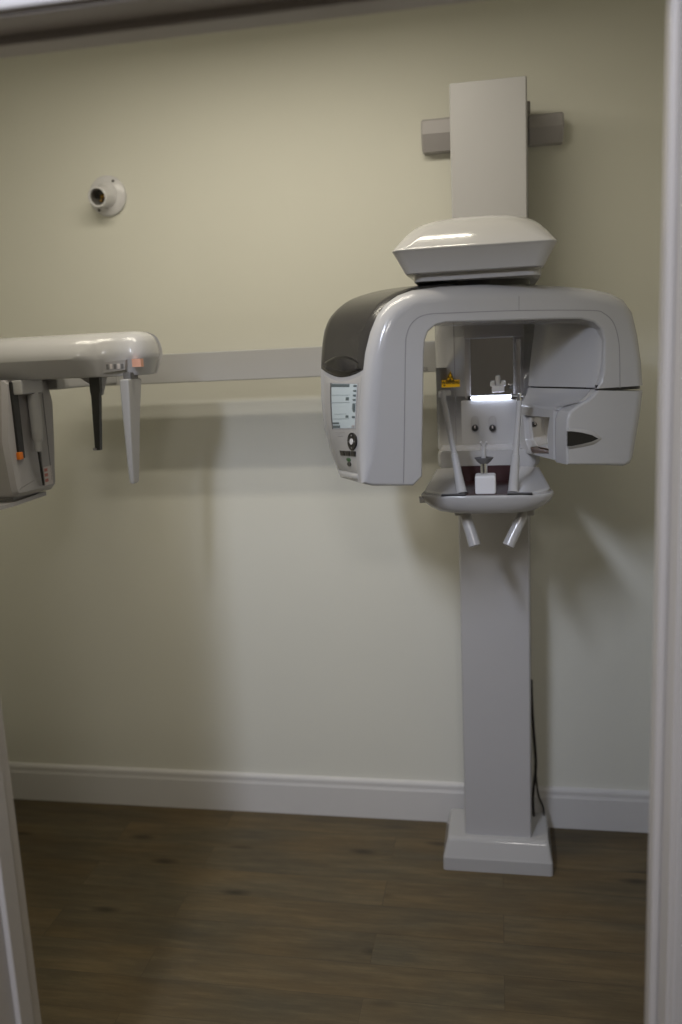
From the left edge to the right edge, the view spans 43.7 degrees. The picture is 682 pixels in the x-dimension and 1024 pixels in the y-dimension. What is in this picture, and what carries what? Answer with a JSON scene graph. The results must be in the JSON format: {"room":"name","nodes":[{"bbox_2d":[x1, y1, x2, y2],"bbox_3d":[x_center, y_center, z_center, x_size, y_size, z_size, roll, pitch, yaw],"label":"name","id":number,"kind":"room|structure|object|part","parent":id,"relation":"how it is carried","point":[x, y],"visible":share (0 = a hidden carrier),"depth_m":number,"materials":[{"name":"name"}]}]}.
{"room":"radiology room","nodes":[
{"label":"radiology room","id":0,"kind":"room"},
{"bbox_2d":[13,799,648,1023],"bbox_3d":[-0.188,1.462,0.806,4.500,0.050,4.300,-1,11,10],"label":"floor","id":1,"kind":"structure","parent":0,"point":[137,914],"depth_m":2.36,"materials":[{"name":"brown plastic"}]},
{"bbox_2d":[0,76,642,875],"bbox_3d":[-0.230,0.027,2.309,1.946,2.223,0.870,-1,11,10],"label":"machine","id":2,"kind":"object","parent":1,"relation":"on","point":[526,372],"visible":1,"depth_m":2.06,"materials":[{"name":"grey plastic"}]},
{"bbox_3d":[-0.979,-0.028,2.130,0.384,0.023,0.260,-1,11,10],"label":"cassette rail","id":3,"kind":"part","parent":2,"relation":"part of","materials":[{"name":"grey plastic"}]},
{"bbox_3d":[-0.767,-0.306,2.077,0.029,0.036,0.102,-1,11,10],"label":"ear rod mount","id":4,"kind":"part","parent":2,"relation":"part of","materials":[{"name":"white plastic"}]},
{"bbox_3d":[-0.756,-0.111,2.142,0.006,0.092,0.025,-5,11,-10],"label":"guide rod","id":5,"kind":"part","parent":2,"relation":"part of","materials":[{"name":"black plastic"}]},
{"bbox_2d":[44,468,48,481],"bbox_3d":[-0.757,-0.095,2.184,0.001,0.035,0.016,-1,11,10],"label":"print","id":6,"kind":"object","parent":2,"relation":"attached to","point":[46,470],"depth_m":2.18,"materials":[{"name":"red"}]},
{"bbox_3d":[-0.616,-0.252,2.155,0.031,0.190,0.014,-1,11,10],"label":"nasion rod","id":7,"kind":"part","parent":2,"relation":"part of","materials":[{"name":"black plastic"}]},
{"bbox_3d":[-0.536,-0.348,2.031,0.059,0.029,0.022,-1,11,10],"label":"button panel","id":8,"kind":"part","parent":2,"relation":"part of","materials":[{"name":"grey plastic"}]},
{"bbox_3d":[-0.503,-0.197,2.069,0.028,0.252,0.078,-1,11,10],"label":"ear plate","id":9,"kind":"part","parent":2,"relation":"part of","materials":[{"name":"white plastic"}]},
{"bbox_3d":[0.007,-0.193,1.882,0.026,0.220,0.175,-6,11,-20],"label":"control panel","id":10,"kind":"part","parent":2,"relation":"part of","materials":[{"name":"white plastic"}]},
{"bbox_3d":[0.192,-0.030,1.998,0.018,0.019,0.019,-1,11,10],"label":"thumb knob","id":11,"kind":"part","parent":2,"relation":"part of","materials":[{"name":"grey plastic"}]},
{"bbox_3d":[0.353,-0.221,2.242,0.018,0.018,0.012,-1,11,10],"label":"knob","id":12,"kind":"part","parent":2,"relation":"part of","materials":[{"name":"black plastic"}]},
{"bbox_3d":[0.324,-0.539,1.997,0.266,0.015,0.465,-1,11,10],"label":"swivel plate","id":13,"kind":"part","parent":2,"relation":"part of","materials":[{"name":"grey plastic"}]},
{"bbox_3d":[0.319,-0.305,1.950,0.728,0.436,0.497,-1,11,10],"label":"rotating arm","id":14,"kind":"part","parent":2,"relation":"part of"},
{"bbox_2d":[474,456,492,463],"bbox_3d":[0.327,-0.117,1.944,0.043,0.017,0.032,-1,11,10],"label":"chin rest","id":15,"kind":"object","parent":2,"relation":"on","point":[483,459],"depth_m":1.94,"materials":[{"name":"grey plastic"}]},
{"bbox_3d":[0.328,-0.099,1.948,0.016,0.029,0.016,-1,11,10],"label":"post","id":16,"kind":"part","parent":2,"relation":"part of","materials":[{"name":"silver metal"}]},
{"bbox_3d":[0.382,-0.133,2.200,0.252,0.071,0.145,-1,11,10],"label":"support arm","id":17,"kind":"part","parent":2,"relation":"part of"},
{"bbox_3d":[0.410,-0.234,2.239,0.184,0.126,0.006,-1,11,10],"label":"knob panel","id":18,"kind":"part","parent":2,"relation":"part of","materials":[{"name":"white plastic"}]},
{"bbox_2d":[470,337,513,395],"bbox_3d":[0.396,-0.384,2.228,0.116,0.154,0.006,-1,11,10],"label":"mirror","id":19,"kind":"object","parent":2,"relation":"attached to","point":[490,358],"depth_m":2.23,"materials":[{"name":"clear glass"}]},
{"bbox_3d":[0.398,-0.221,2.234,0.018,0.018,0.012,-1,11,10],"label":"knob","id":20,"kind":"part","parent":2,"relation":"part of","materials":[{"name":"black plastic"}]},
{"bbox_3d":[0.397,-0.403,2.208,0.154,0.214,0.030,-1,11,10],"label":"mirror frame","id":21,"kind":"part","parent":2,"relation":"part of","materials":[{"name":"grey plastic"}]},
{"bbox_3d":[0.457,-0.376,2.192,0.012,0.138,0.003,-1,11,10],"label":"chrome trim","id":22,"kind":"part","parent":2,"relation":"part of","materials":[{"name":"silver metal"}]},
{"bbox_3d":[0.479,-0.145,2.038,0.006,0.012,0.112,-5,11,-11],"label":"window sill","id":23,"kind":"part","parent":2,"relation":"part of","materials":[{"name":"grey plastic"}]},
{"bbox_2d":[566,431,597,445],"bbox_3d":[0.538,-0.166,1.896,0.077,0.033,0.005,-5,11,-14],"label":"vent","id":24,"kind":"object","parent":2,"relation":"attached to","point":[573,438],"depth_m":1.89,"materials":[{"name":"black plastic"}]},
{"bbox_2d":[0,0,666,790],"bbox_3d":[-0.168,-0.200,2.756,2.970,2.500,0.100,-1,11,10],"label":"wall","id":25,"kind":"structure","parent":0,"point":[245,604],"depth_m":2.68,"materials":[{"name":"beige paint"}]},
{"bbox_2d":[88,175,126,215],"bbox_3d":[-0.733,-0.978,2.612,0.122,0.122,0.084,-1,11,10],"label":"holder","id":26,"kind":"object","parent":25,"relation":"attached to","point":[107,195],"visible":1,"depth_m":2.62,"materials":[{"name":"white plastic"}]},
{"bbox_2d":[88,183,116,207],"bbox_3d":[-0.734,-0.973,2.610,0.080,0.081,0.078,-1,11,10],"label":"socket","id":27,"kind":"object","parent":26,"relation":"attached to","point":[100,195],"depth_m":2.61,"materials":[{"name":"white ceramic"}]},
{"bbox_2d":[9,762,649,832],"bbox_3d":[-0.124,0.971,2.916,2.770,0.138,0.015,-1,11,10],"label":"baseboard","id":28,"kind":"structure","parent":25,"relation":"attached to","point":[565,807],"depth_m":2.91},
{"bbox_3d":[-0.128,0.032,1.225,4.500,2.600,0.130,-1,11,10],"label":"wall","id":29,"kind":"structure","parent":0,"visible":0},
{"bbox_2d":[0,699,41,1023],"bbox_3d":[-0.588,0.328,1.365,0.031,2.010,0.134,-1,11,10],"label":"trim","id":30,"kind":"structure","parent":29,"relation":"attached to","point":[19,1000],"depth_m":1.44,"materials":[{"name":"white paint"}]},
{"bbox_2d":[0,0,479,57],"bbox_3d":[-0.115,-0.650,1.088,1.045,0.031,0.134,-1,11,10],"label":"trim","id":31,"kind":"structure","parent":29,"relation":"attached to","point":[104,22],"depth_m":1.10,"materials":[{"name":"white paint"}]},
{"bbox_2d":[0,0,681,1023],"bbox_3d":[-0.085,0.283,1.188,1.195,2.118,0.022,-1,11,10],"label":"trim","id":32,"kind":"structure","parent":29,"relation":"attached to","point":[6,6],"depth_m":1.12,"materials":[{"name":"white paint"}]},
{"bbox_2d":[644,0,681,1023],"bbox_3d":[0.449,0.315,1.173,0.031,2.010,0.134,-1,11,10],"label":"trim","id":33,"kind":"structure","parent":29,"relation":"attached to","point":[668,519],"depth_m":1.10,"materials":[{"name":"white paint"}]}
]}

